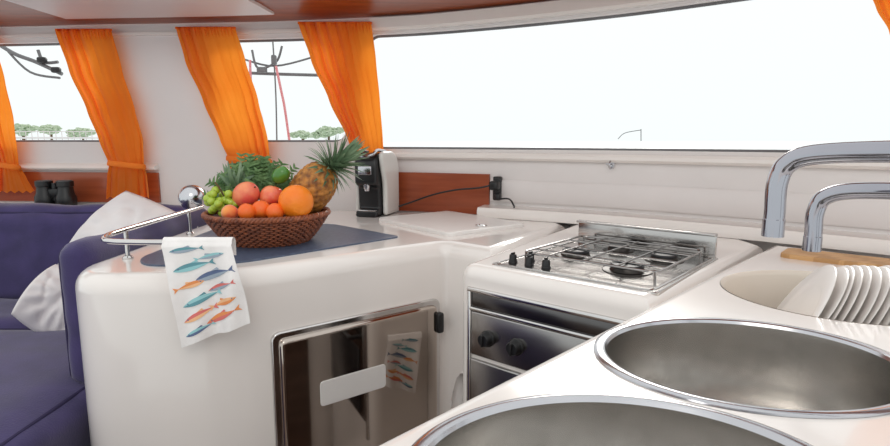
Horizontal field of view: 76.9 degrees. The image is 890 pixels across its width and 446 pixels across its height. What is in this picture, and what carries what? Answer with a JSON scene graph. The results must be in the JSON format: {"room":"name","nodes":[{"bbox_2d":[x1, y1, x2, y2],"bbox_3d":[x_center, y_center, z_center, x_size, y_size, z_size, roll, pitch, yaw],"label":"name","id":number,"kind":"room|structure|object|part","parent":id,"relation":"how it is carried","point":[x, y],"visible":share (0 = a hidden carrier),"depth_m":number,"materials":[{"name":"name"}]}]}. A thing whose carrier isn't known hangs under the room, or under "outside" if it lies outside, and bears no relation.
{"room":"ship interior","nodes":[
{"label":"ship interior","id":0,"kind":"room"},
{"bbox_2d":[0,0,558,26],"bbox_3d":[-0.438,-0.713,1.592,5.141,0.040,1.134,3,9,20],"label":"ceiling","id":1,"kind":"structure","parent":0,"point":[11,14],"depth_m":2.02,"materials":[{"name":"brown wood"}]},
{"bbox_2d":[0,0,889,257],"bbox_3d":[-0.306,0.110,1.875,5.255,1.672,0.799,3,9,21],"label":"wall","id":2,"kind":"structure","parent":0,"point":[179,134],"depth_m":2.21,"materials":[{"name":"white plastic"}]},
{"bbox_2d":[0,63,33,192],"bbox_3d":[-1.863,-0.453,2.279,0.340,0.663,0.073,2,9,12],"label":"curtain","id":3,"kind":"object","parent":2,"relation":"hanging from","point":[12,178],"visible":1,"depth_m":2.29,"materials":[{"name":"orange fabric"}]},
{"bbox_2d":[0,43,98,141],"bbox_3d":[-1.965,-0.541,2.345,1.259,0.414,0.033,1,8,4],"label":"window","id":4,"kind":"structure","parent":2,"relation":"in","point":[37,44],"depth_m":2.33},
{"bbox_2d":[0,172,160,202],"bbox_3d":[-1.886,-0.154,2.361,1.431,0.123,0.028,1,8,4],"label":"trim","id":5,"kind":"structure","parent":2,"relation":"attached to","point":[88,186],"depth_m":2.32,"materials":[{"name":"red wood"}]},
{"bbox_2d":[19,163,158,169],"bbox_3d":[-1.887,-0.238,2.336,1.431,0.025,0.052,1,8,4],"label":"trim","id":6,"kind":"structure","parent":2,"relation":"attached to","point":[59,166],"depth_m":2.30,"materials":[{"name":"white plastic"}]},
{"bbox_2d":[55,29,148,198],"bbox_3d":[-1.360,-0.430,2.233,0.339,0.672,0.074,2,9,12],"label":"curtain","id":7,"kind":"object","parent":2,"relation":"hanging from","point":[91,56],"visible":0.98,"depth_m":2.22,"materials":[{"name":"orange fabric"}]},
{"bbox_2d":[6,0,273,18],"bbox_3d":[-1.035,-0.750,1.937,0.810,0.016,0.282,1,8,5],"label":"ceiling panel","id":8,"kind":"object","parent":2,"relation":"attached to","point":[66,9],"depth_m":1.95,"materials":[{"name":"white plastic"}]},
{"bbox_2d":[0,29,300,38],"bbox_3d":[-1.535,-0.749,2.227,2.537,0.012,0.053,1,8,5],"label":"trim","id":9,"kind":"structure","parent":2,"relation":"attached to","point":[279,30],"depth_m":2.21,"materials":[{"name":"white plastic"}]},
{"bbox_2d":[175,27,271,167],"bbox_3d":[-0.855,-0.470,2.185,0.368,0.580,0.076,2,9,13],"label":"curtain","id":10,"kind":"object","parent":2,"relation":"hanging from","point":[214,58],"visible":0.84,"depth_m":2.17,"materials":[{"name":"orange fabric"}]},
{"bbox_2d":[239,39,340,141],"bbox_3d":[-0.632,-0.523,2.224,0.527,0.414,0.022,1,9,8],"label":"window","id":11,"kind":"structure","parent":2,"relation":"in","point":[270,40],"depth_m":2.21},
{"bbox_2d":[298,22,382,152],"bbox_3d":[-0.382,-0.466,2.116,0.337,0.582,0.076,3,9,18],"label":"curtain","id":12,"kind":"object","parent":2,"relation":"hanging from","point":[342,54],"visible":0.88,"depth_m":2.09,"materials":[{"name":"orange fabric"}]},
{"bbox_2d":[398,172,489,213],"bbox_3d":[-0.036,-0.114,2.108,0.426,0.148,0.023,3,9,20],"label":"trim","id":13,"kind":"structure","parent":2,"relation":"attached to","point":[413,186],"depth_m":2.10,"materials":[{"name":"red wood"}]},
{"bbox_2d":[489,176,501,199],"bbox_3d":[0.183,-0.122,1.990,0.040,0.085,0.057,4,9,25],"label":"power socket","id":14,"kind":"object","parent":2,"relation":"attached to","point":[495,185],"visible":0.91,"depth_m":1.98,"materials":[{"name":"black plastic"}]},
{"bbox_2d":[399,185,488,206],"bbox_3d":[-0.004,-0.099,2.044,0.348,0.092,0.035,3,9,18],"label":"cable","id":15,"kind":"object","parent":14,"relation":"attached to","point":[486,185],"visible":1,"depth_m":2.05,"materials":[{"name":"black plastic"}]},
{"bbox_2d":[369,0,685,31],"bbox_3d":[0.808,-0.642,1.431,2.542,0.046,0.207,6,10,35],"label":"trim","id":16,"kind":"structure","parent":2,"relation":"attached to","point":[561,7],"depth_m":1.89,"materials":[{"name":"white plastic"}]},
{"bbox_2d":[373,0,790,152],"bbox_3d":[0.843,-0.401,1.488,2.671,0.441,0.209,6,10,35],"label":"window","id":17,"kind":"structure","parent":2,"relation":"in","point":[724,1],"depth_m":1.84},
{"bbox_2d":[606,160,614,169],"bbox_3d":[0.534,-0.188,1.804,0.026,0.032,0.030,0,8,0],"label":"wall hook","id":18,"kind":"object","parent":2,"relation":"attached to","point":[611,165],"visible":0.95,"depth_m":1.80,"materials":[{"name":"silver metal"}]},
{"bbox_2d":[393,152,889,169],"bbox_3d":[0.803,-0.165,1.517,2.430,0.026,0.186,6,10,35],"label":"trim","id":19,"kind":"structure","parent":2,"relation":"attached to","point":[615,158],"depth_m":1.76,"materials":[{"name":"white plastic"}]},
{"bbox_2d":[477,204,889,254],"bbox_3d":[0.874,0.032,1.490,1.840,0.037,0.166,7,11,37],"label":"ledge","id":20,"kind":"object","parent":2,"relation":"attached to","point":[874,243],"depth_m":1.61,"materials":[{"name":"white plastic"}]},
{"bbox_2d":[497,198,514,207],"bbox_3d":[0.217,-0.072,1.944,0.021,0.030,0.092,-6,10,-34],"label":"cable","id":21,"kind":"object","parent":20,"relation":"on","point":[498,198],"visible":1,"depth_m":1.95,"materials":[{"name":"black plastic"}]},
{"bbox_2d":[490,180,889,229],"bbox_3d":[0.905,-0.040,1.503,1.819,0.078,0.090,7,11,38],"label":"backsplash","id":22,"kind":"structure","parent":2,"relation":"attached to","point":[859,213],"depth_m":1.68,"materials":[{"name":"white plastic"}]},
{"bbox_2d":[873,0,889,32],"bbox_3d":[1.051,-0.465,1.289,0.078,0.459,0.240,-8,11,-42],"label":"curtain","id":23,"kind":"object","parent":2,"relation":"hanging from","point":[882,6],"visible":1,"depth_m":1.31,"materials":[{"name":"orange fabric"}]},
{"bbox_3d":[-1.724,-0.051,2.252,1.765,0.020,0.319,0,8,0],"label":"trim","id":24,"kind":"structure","parent":2,"relation":"attached to","visible":0},
{"bbox_2d":[34,180,77,204],"bbox_3d":[-1.561,-0.116,2.243,0.158,0.111,0.074,0,8,0],"label":"binoculars","id":25,"kind":"object","parent":24,"relation":"on","point":[61,192],"visible":0.81,"depth_m":2.22,"materials":[{"name":"black plastic"}]},
{"label":"floor","id":26,"kind":"structure","parent":0,"visible":0},
{"bbox_2d":[0,203,206,445],"bbox_3d":[-1.852,0.523,1.397,2.086,0.995,1.611,0,8,0],"label":"sofa","id":27,"kind":"object","parent":26,"relation":"on","point":[43,402],"visible":0.33,"depth_m":1.40,"materials":[{"name":"purple fabric"}]},
{"bbox_2d":[0,298,27,327],"bbox_3d":[-1.659,0.381,1.879,1.584,0.215,0.360,0,8,0],"label":"seat cushion","id":28,"kind":"object","parent":27,"relation":"on","point":[7,320],"depth_m":1.78,"materials":[{"name":"purple fabric"}]},
{"bbox_2d":[11,264,64,331],"bbox_3d":[-1.135,0.250,1.706,0.193,0.220,0.232,0,8,0],"label":"throw pillow","id":29,"kind":"object","parent":27,"relation":"on","point":[39,307],"visible":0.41,"depth_m":1.65,"materials":[{"name":"white fabric"}]},
{"bbox_2d":[0,330,90,445],"bbox_3d":[-1.638,0.484,1.177,1.658,0.217,1.129,0,8,0],"label":"seat cushion","id":30,"kind":"object","parent":27,"relation":"on","point":[43,402],"depth_m":1.27,"materials":[{"name":"purple fabric"}]},
{"bbox_2d":[0,203,185,298],"bbox_3d":[-1.371,0.118,2.067,1.028,0.385,0.160,0,8,0],"label":"cushion","id":31,"kind":"object","parent":27,"relation":"on","point":[32,235],"depth_m":1.99,"materials":[{"name":"purple fabric"}]},
{"bbox_2d":[59,208,206,383],"bbox_3d":[-0.857,0.168,1.652,0.090,0.361,0.734,0,8,0],"label":"cushion","id":32,"kind":"object","parent":27,"relation":"on","point":[76,256],"depth_m":1.31,"materials":[{"name":"purple fabric"}]},
{"bbox_2d":[69,191,197,242],"bbox_3d":[-1.035,0.102,1.893,0.456,0.406,0.213,1,9,8],"label":"throw pillow","id":33,"kind":"object","parent":27,"relation":"on","point":[126,209],"visible":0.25,"depth_m":1.88,"materials":[{"name":"white fabric"}]},
{"bbox_2d":[75,211,564,445],"bbox_3d":[-0.203,0.488,1.735,1.205,0.966,1.111,0,8,0],"label":"countertop","id":34,"kind":"structure","parent":26,"relation":"on","point":[142,388],"depth_m":1.21,"materials":[{"name":"white plastic"}]},
{"bbox_2d":[101,185,203,259],"bbox_3d":[-0.701,-0.003,1.400,0.239,0.135,0.727,-4,9,-26],"label":"rail","id":35,"kind":"object","parent":34,"relation":"on","point":[190,199],"visible":0.83,"depth_m":1.43,"materials":[{"name":"metal"}]},
{"bbox_3d":[-0.728,0.049,1.281,0.024,0.068,0.024,0,8,0],"label":"post","id":36,"kind":"part","parent":35,"relation":"part of","materials":[{"name":"metal"}]},
{"bbox_3d":[-0.738,-0.001,1.617,0.024,0.068,0.024,0,8,0],"label":"post","id":37,"kind":"part","parent":35,"relation":"part of","materials":[{"name":"metal"}]},
{"bbox_2d":[161,237,249,347],"bbox_3d":[-0.474,0.138,1.119,0.172,0.219,0.050,0,8,0],"label":"tea towel","id":38,"kind":"object","parent":35,"relation":"hanging from","point":[208,298],"visible":1,"depth_m":1.11,"materials":[{"name":"fabric"}]},
{"bbox_2d":[201,206,330,247],"bbox_3d":[-0.470,0.006,1.492,0.328,0.085,0.328,-7,11,-41],"label":"fruit basket","id":39,"kind":"object","parent":34,"relation":"on","point":[283,231],"visible":0.74,"depth_m":1.37,"materials":[{"name":"brown wicker"}]},
{"bbox_2d":[203,182,238,216],"bbox_3d":[-0.572,-0.061,1.437,0.091,0.090,0.075,-4,9,-25],"label":"grape bunch","id":40,"kind":"object","parent":39,"relation":"in","point":[210,199],"visible":0.81,"depth_m":1.42,"materials":[{"name":"green food"}]},
{"bbox_2d":[221,205,237,217],"bbox_3d":[-0.532,-0.025,1.386,0.042,0.042,0.042,0,8,0],"label":"tangerine","id":41,"kind":"object","parent":39,"relation":"in","point":[228,211],"visible":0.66,"depth_m":1.37,"materials":[{"name":"orange food"}]},
{"bbox_2d":[232,182,259,205],"bbox_3d":[-0.510,-0.072,1.435,0.072,0.069,0.064,0,8,0],"label":"apple","id":42,"kind":"object","parent":39,"relation":"in","point":[244,192],"visible":0.88,"depth_m":1.41,"materials":[{"name":"red food"}]},
{"bbox_2d":[238,203,255,217],"bbox_3d":[-0.486,-0.027,1.376,0.044,0.043,0.044,0,8,0],"label":"tangerine","id":43,"kind":"object","parent":39,"relation":"in","point":[245,210],"visible":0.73,"depth_m":1.36,"materials":[{"name":"orange food"}]},
{"bbox_2d":[202,153,298,199],"bbox_3d":[-0.531,-0.122,1.530,0.275,0.140,0.151,2,9,11],"label":"bunch","id":44,"kind":"object","parent":39,"relation":"in","point":[259,171],"visible":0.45,"depth_m":1.50,"materials":[{"name":"green plant"}]},
{"bbox_2d":[253,201,268,217],"bbox_3d":[-0.459,-0.032,1.395,0.048,0.048,0.048,0,8,0],"label":"tangerine","id":45,"kind":"object","parent":39,"relation":"in","point":[260,207],"visible":0.77,"depth_m":1.38,"materials":[{"name":"orange food"}]},
{"bbox_2d":[259,185,281,204],"bbox_3d":[-0.447,-0.068,1.446,0.062,0.061,0.062,0,8,0],"label":"apple","id":46,"kind":"object","parent":39,"relation":"in","point":[269,194],"visible":0.58,"depth_m":1.42,"materials":[{"name":"red food"}]},
{"bbox_2d":[272,166,289,183],"bbox_3d":[-0.427,-0.125,1.457,0.049,0.047,0.042,0,8,0],"label":"lime","id":47,"kind":"object","parent":46,"relation":"on","point":[281,174],"visible":1,"depth_m":1.44,"materials":[{"name":"green food"}]},
{"bbox_2d":[266,203,283,217],"bbox_3d":[-0.419,-0.027,1.381,0.044,0.044,0.044,0,8,0],"label":"tangerine","id":48,"kind":"object","parent":39,"relation":"in","point":[275,210],"visible":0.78,"depth_m":1.36,"materials":[{"name":"orange food"}]},
{"bbox_2d":[278,185,313,216],"bbox_3d":[-0.373,-0.053,1.402,0.086,0.086,0.086,0,8,0],"label":"orange","id":49,"kind":"object","parent":39,"relation":"in","point":[294,200],"visible":0.88,"depth_m":1.37,"materials":[{"name":"orange food"}]},
{"bbox_2d":[289,132,368,214],"bbox_3d":[-0.312,-0.133,1.495,0.230,0.234,0.167,0,8,0],"label":"pineapple","id":50,"kind":"object","parent":39,"relation":"in","point":[320,178],"visible":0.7,"depth_m":1.47,"materials":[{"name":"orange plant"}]},
{"bbox_3d":[-0.287,-0.160,1.492,0.180,0.179,0.170,0,8,0],"label":"crown","id":51,"kind":"part","parent":50,"relation":"part of","materials":[{"name":"green plant"}]},
{"bbox_2d":[270,298,443,445],"bbox_3d":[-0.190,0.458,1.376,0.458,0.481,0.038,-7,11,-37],"label":"refrigerator","id":52,"kind":"object","parent":34,"relation":"in","point":[372,378],"visible":1,"depth_m":1.34,"materials":[{"name":"metal"}]},
{"bbox_3d":[-0.216,0.385,1.335,0.176,0.061,0.002,-7,11,-37],"label":"pull plate","id":53,"kind":"part","parent":52,"relation":"part of","materials":[{"name":"white plastic"}]},
{"bbox_2d":[352,149,398,217],"bbox_3d":[-0.257,-0.149,2.029,0.124,0.240,0.189,2,9,16],"label":"coffee machine","id":54,"kind":"object","parent":34,"relation":"on","point":[377,193],"visible":0.87,"depth_m":1.98,"materials":[{"name":"black plastic"}]},
{"bbox_3d":[-0.274,-0.126,1.970,0.024,0.028,0.024,0,8,0],"label":"spout","id":55,"kind":"part","parent":54,"relation":"part of","materials":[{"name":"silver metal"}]},
{"bbox_3d":[-0.266,-0.247,1.982,0.081,0.032,0.121,2,9,16],"label":"lever","id":56,"kind":"part","parent":54,"relation":"part of","materials":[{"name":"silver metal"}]},
{"bbox_3d":[0.013,-0.004,1.825,0.310,0.012,0.400,-6,11,-37],"label":"hatch lid","id":57,"kind":"part","parent":34,"relation":"part of","materials":[{"name":"white plastic"}]},
{"bbox_3d":[0.110,0.007,1.699,0.036,0.004,0.036,0,8,0],"label":"finger pull","id":58,"kind":"part","parent":34,"relation":"part of","materials":[{"name":"metal"}]},
{"bbox_2d":[463,224,762,402],"bbox_3d":[0.422,0.534,1.482,0.600,0.950,0.816,6,11,37],"label":"base cabinet","id":59,"kind":"object","parent":26,"relation":"on","point":[620,303],"visible":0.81,"depth_m":1.14,"materials":[{"name":"white plastic"}]},
{"bbox_2d":[451,372,462,408],"bbox_3d":[0.052,0.436,1.372,0.036,0.175,0.124,6,10,33],"label":"door handle","id":60,"kind":"object","parent":59,"relation":"hanging from","point":[457,395],"visible":0.19,"depth_m":1.35,"materials":[{"name":"white plastic"}]},
{"bbox_2d":[467,220,717,400],"bbox_3d":[0.329,0.362,1.279,0.392,0.665,0.488,7,11,40],"label":"gas stove","id":61,"kind":"object","parent":59,"relation":"in","point":[514,331],"visible":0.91,"depth_m":1.18,"materials":[{"name":"metal"}]},
{"bbox_3d":[0.196,0.257,1.113,0.362,0.098,0.010,7,11,40],"label":"control panel","id":62,"kind":"part","parent":61,"relation":"part of","materials":[{"name":"metal"}]},
{"bbox_3d":[0.197,0.182,1.102,0.362,0.034,0.007,7,11,40],"label":"grill panel","id":63,"kind":"part","parent":61,"relation":"part of","materials":[{"name":"metal"}]},
{"bbox_2d":[467,286,626,400],"bbox_3d":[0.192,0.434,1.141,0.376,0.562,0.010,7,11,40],"label":"oven","id":64,"kind":"object","parent":61,"relation":"in","point":[514,331],"depth_m":1.15,"materials":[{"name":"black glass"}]},
{"bbox_3d":[0.307,0.072,1.314,0.096,0.009,0.096,0,8,0],"label":"burner","id":65,"kind":"part","parent":61,"relation":"part of","materials":[{"name":"metal"}]},
{"bbox_2d":[492,240,717,295],"bbox_3d":[0.366,0.078,1.260,0.527,0.033,0.531,0,8,0],"label":"cooktop","id":66,"kind":"object","parent":61,"relation":"in","point":[653,267],"depth_m":1.22,"materials":[{"name":"metal"}]},
{"bbox_3d":[0.426,0.063,1.375,0.075,0.009,0.075,0,8,0],"label":"burner","id":67,"kind":"part","parent":61,"relation":"part of","materials":[{"name":"metal"}]},
{"bbox_3d":[0.378,0.095,1.161,0.102,0.009,0.102,0,8,0],"label":"burner","id":68,"kind":"part","parent":61,"relation":"part of","materials":[{"name":"metal"}]},
{"bbox_2d":[576,220,717,256],"bbox_3d":[0.490,0.040,1.400,0.350,0.063,0.020,7,11,40],"label":"backsplash","id":69,"kind":"structure","parent":61,"relation":"attached to","point":[707,242],"depth_m":1.38,"materials":[{"name":"metal"}]},
{"bbox_3d":[0.494,0.080,1.264,0.087,0.009,0.087,0,8,0],"label":"burner","id":70,"kind":"part","parent":61,"relation":"part of","materials":[{"name":"metal"}]},
{"bbox_2d":[379,246,889,445],"bbox_3d":[0.412,0.650,0.693,0.540,0.950,1.860,8,12,43],"label":"countertop","id":71,"kind":"structure","parent":26,"relation":"on","point":[753,288],"depth_m":0.72,"materials":[{"name":"white plastic"}]},
{"bbox_2d":[412,393,812,445],"bbox_3d":[0.148,0.285,0.458,0.377,0.167,0.309,0,8,0],"label":"sink","id":72,"kind":"object","parent":71,"relation":"in","point":[562,419],"visible":1,"depth_m":0.57,"materials":[{"name":"silver metal"}]},
{"bbox_2d":[593,317,889,418],"bbox_3d":[0.378,0.248,0.712,0.377,0.167,0.309,0,8,0],"label":"sink","id":73,"kind":"object","parent":71,"relation":"in","point":[751,366],"visible":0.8,"depth_m":0.81,"materials":[{"name":"silver metal"}]},
{"bbox_3d":[0.695,0.211,1.010,0.370,0.174,0.359,0,8,0],"label":"moulded bowl","id":74,"kind":"part","parent":71,"relation":"part of","materials":[{"name":"white plastic"}]},
{"bbox_2d":[776,265,836,316],"bbox_3d":[0.600,0.169,0.975,0.114,0.202,0.232,4,9,23],"label":"plate","id":75,"kind":"object","parent":71,"relation":"in","point":[811,295],"visible":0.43,"depth_m":0.97,"materials":[{"name":"white ceramic"}]},
{"bbox_2d":[761,140,889,237],"bbox_3d":[0.526,0.051,0.576,0.049,0.271,0.387,-6,10,-34],"label":"faucet","id":76,"kind":"object","parent":71,"relation":"on","point":[773,220],"visible":1,"depth_m":0.68,"materials":[{"name":"silver metal"}]},
{"bbox_2d":[819,267,848,318],"bbox_3d":[0.614,0.169,0.974,0.123,0.196,0.232,4,9,23],"label":"plate","id":77,"kind":"object","parent":71,"relation":"in","point":[842,279],"visible":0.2,"depth_m":0.91,"materials":[{"name":"white ceramic"}]},
{"bbox_2d":[780,248,889,266],"bbox_3d":[0.928,0.085,1.232,0.320,0.010,0.100,8,11,41],"label":"chopping board","id":78,"kind":"object","parent":71,"relation":"on","point":[790,253],"visible":1,"depth_m":1.25,"materials":[{"name":"brown wood"}]},
{"bbox_2d":[829,265,854,319],"bbox_3d":[0.628,0.169,0.974,0.115,0.202,0.232,4,9,23],"label":"plate","id":79,"kind":"object","parent":71,"relation":"in","point":[835,313],"visible":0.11,"depth_m":0.89,"materials":[{"name":"white ceramic"}]},
{"bbox_2d":[802,182,889,251],"bbox_3d":[0.646,0.058,0.719,0.048,0.214,0.349,-6,10,-34],"label":"faucet","id":80,"kind":"object","parent":71,"relation":"on","point":[818,204],"visible":1,"depth_m":0.83,"materials":[{"name":"silver metal"}]},
{"bbox_2d":[835,265,862,320],"bbox_3d":[0.642,0.170,0.974,0.114,0.202,0.232,4,9,23],"label":"plate","id":81,"kind":"object","parent":71,"relation":"in","point":[858,277],"visible":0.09,"depth_m":0.90,"materials":[{"name":"white ceramic"}]},
{"bbox_2d":[843,265,871,321],"bbox_3d":[0.655,0.170,0.973,0.114,0.202,0.232,4,9,23],"label":"plate","id":82,"kind":"object","parent":71,"relation":"in","point":[867,274],"visible":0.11,"depth_m":0.89,"materials":[{"name":"white ceramic"}]},
{"bbox_2d":[852,266,881,322],"bbox_3d":[0.669,0.170,0.973,0.117,0.200,0.232,4,9,23],"label":"plate","id":83,"kind":"object","parent":71,"relation":"in","point":[876,281],"visible":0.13,"depth_m":0.89,"materials":[{"name":"white ceramic"}]},
{"bbox_2d":[863,266,889,323],"bbox_3d":[0.683,0.170,0.972,0.120,0.198,0.232,4,9,26],"label":"plate","id":84,"kind":"object","parent":71,"relation":"in","point":[885,285],"visible":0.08,"depth_m":0.89,"materials":[{"name":"white ceramic"}]},
{"bbox_2d":[869,265,889,324],"bbox_3d":[0.697,0.170,0.972,0.114,0.202,0.232,4,9,23],"label":"plate","id":85,"kind":"object","parent":71,"relation":"in","point":[880,314],"visible":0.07,"depth_m":0.88,"materials":[{"name":"white ceramic"}]},
{"bbox_3d":[0.725,0.284,0.987,0.189,0.021,0.112,0,8,0],"label":"dish rack","id":86,"kind":"object","parent":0,"visible":0},
{"bbox_2d":[879,307,889,324],"bbox_3d":[0.711,0.170,0.971,0.114,0.202,0.232,4,9,23],"label":"plate","id":87,"kind":"object","parent":86,"relation":"on","point":[886,319],"visible":0.03,"depth_m":0.88,"materials":[{"name":"white ceramic"}]},
{"label":"outside","id":88,"kind":"structure","parent":0,"visible":0},
{"bbox_2d":[383,142,834,149],"bbox_3d":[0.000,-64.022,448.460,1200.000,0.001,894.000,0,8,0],"label":"sea","id":89,"kind":"structure","parent":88,"point":[666,145],"depth_m":304.51,"materials":[{"name":"liquid"}]},
{"bbox_2d":[14,123,39,139],"bbox_3d":[-44.620,-8.459,59.358,3.943,4.179,2.681,0,8,0],"label":"tree","id":90,"kind":"object","parent":89,"relation":"on","point":[18,127],"visible":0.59,"depth_m":58.69,"materials":[{"name":"green plant"}]},
{"bbox_2d":[38,124,61,139],"bbox_3d":[-50.149,-10.352,71.280,2.703,4.428,2.570,-6,10,-35],"label":"tree","id":91,"kind":"object","parent":89,"relation":"on","point":[48,127],"visible":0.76,"depth_m":70.46,"materials":[{"name":"green plant"}]},
{"bbox_3d":[-50.149,-11.861,71.056,2.703,1.379,2.571,-6,10,-35],"label":"crown","id":92,"kind":"part","parent":91,"relation":"part of","materials":[{"name":"green plant"}]},
{"bbox_2d":[15,131,98,139],"bbox_3d":[-30.889,-5.744,44.640,6.730,3.114,1.200,0,8,0],"label":"jetty","id":93,"kind":"object","parent":89,"relation":"on","point":[20,138],"visible":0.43,"depth_m":43.90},
{"bbox_2d":[65,127,95,139],"bbox_3d":[-53.906,-12.038,83.150,4.641,4.282,3.102,0,8,0],"label":"tree","id":94,"kind":"object","parent":89,"relation":"on","point":[70,134],"visible":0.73,"depth_m":82.26,"materials":[{"name":"green plant"}]},
{"bbox_2d":[290,130,312,139],"bbox_3d":[-15.301,-8.114,59.452,2.520,3.470,1.724,0,8,0],"label":"tree","id":95,"kind":"object","parent":89,"relation":"on","point":[302,134],"visible":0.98,"depth_m":58.90,"materials":[{"name":"green plant"}]},
{"bbox_2d":[311,126,344,139],"bbox_3d":[-14.880,-10.252,71.327,4.408,4.216,2.958,0,8,0],"label":"tree","id":96,"kind":"object","parent":89,"relation":"on","point":[324,131],"visible":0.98,"depth_m":70.46,"materials":[{"name":"green plant"}]},
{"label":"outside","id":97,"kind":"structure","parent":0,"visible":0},
{"bbox_2d":[245,42,317,139],"bbox_3d":[-0.821,-0.690,2.920,0.651,0.613,0.070,0,8,0],"label":"bracket","id":98,"kind":"object","parent":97,"point":[274,59],"visible":0.84,"depth_m":2.91,"materials":[{"name":"metal"}]},
{"bbox_2d":[249,60,263,121],"bbox_3d":[-0.962,-0.581,2.896,0.083,0.508,0.013,0,8,0],"label":"rope","id":99,"kind":"object","parent":98,"relation":"hanging from","point":[250,68],"visible":0.27,"depth_m":2.86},
{"bbox_2d":[275,66,289,139],"bbox_3d":[-0.833,-0.567,2.898,0.076,0.480,0.013,0,8,0],"label":"rope","id":100,"kind":"object","parent":98,"relation":"hanging from","point":[276,67],"visible":0.84,"depth_m":2.89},
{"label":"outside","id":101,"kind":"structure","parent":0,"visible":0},
{"bbox_2d":[0,47,62,78],"bbox_3d":[-2.160,-0.845,2.895,0.342,0.196,0.045,0,8,0],"label":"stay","id":102,"kind":"object","parent":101,"point":[41,61],"visible":0.98,"depth_m":2.90,"materials":[{"name":"black metal"}]}
]}

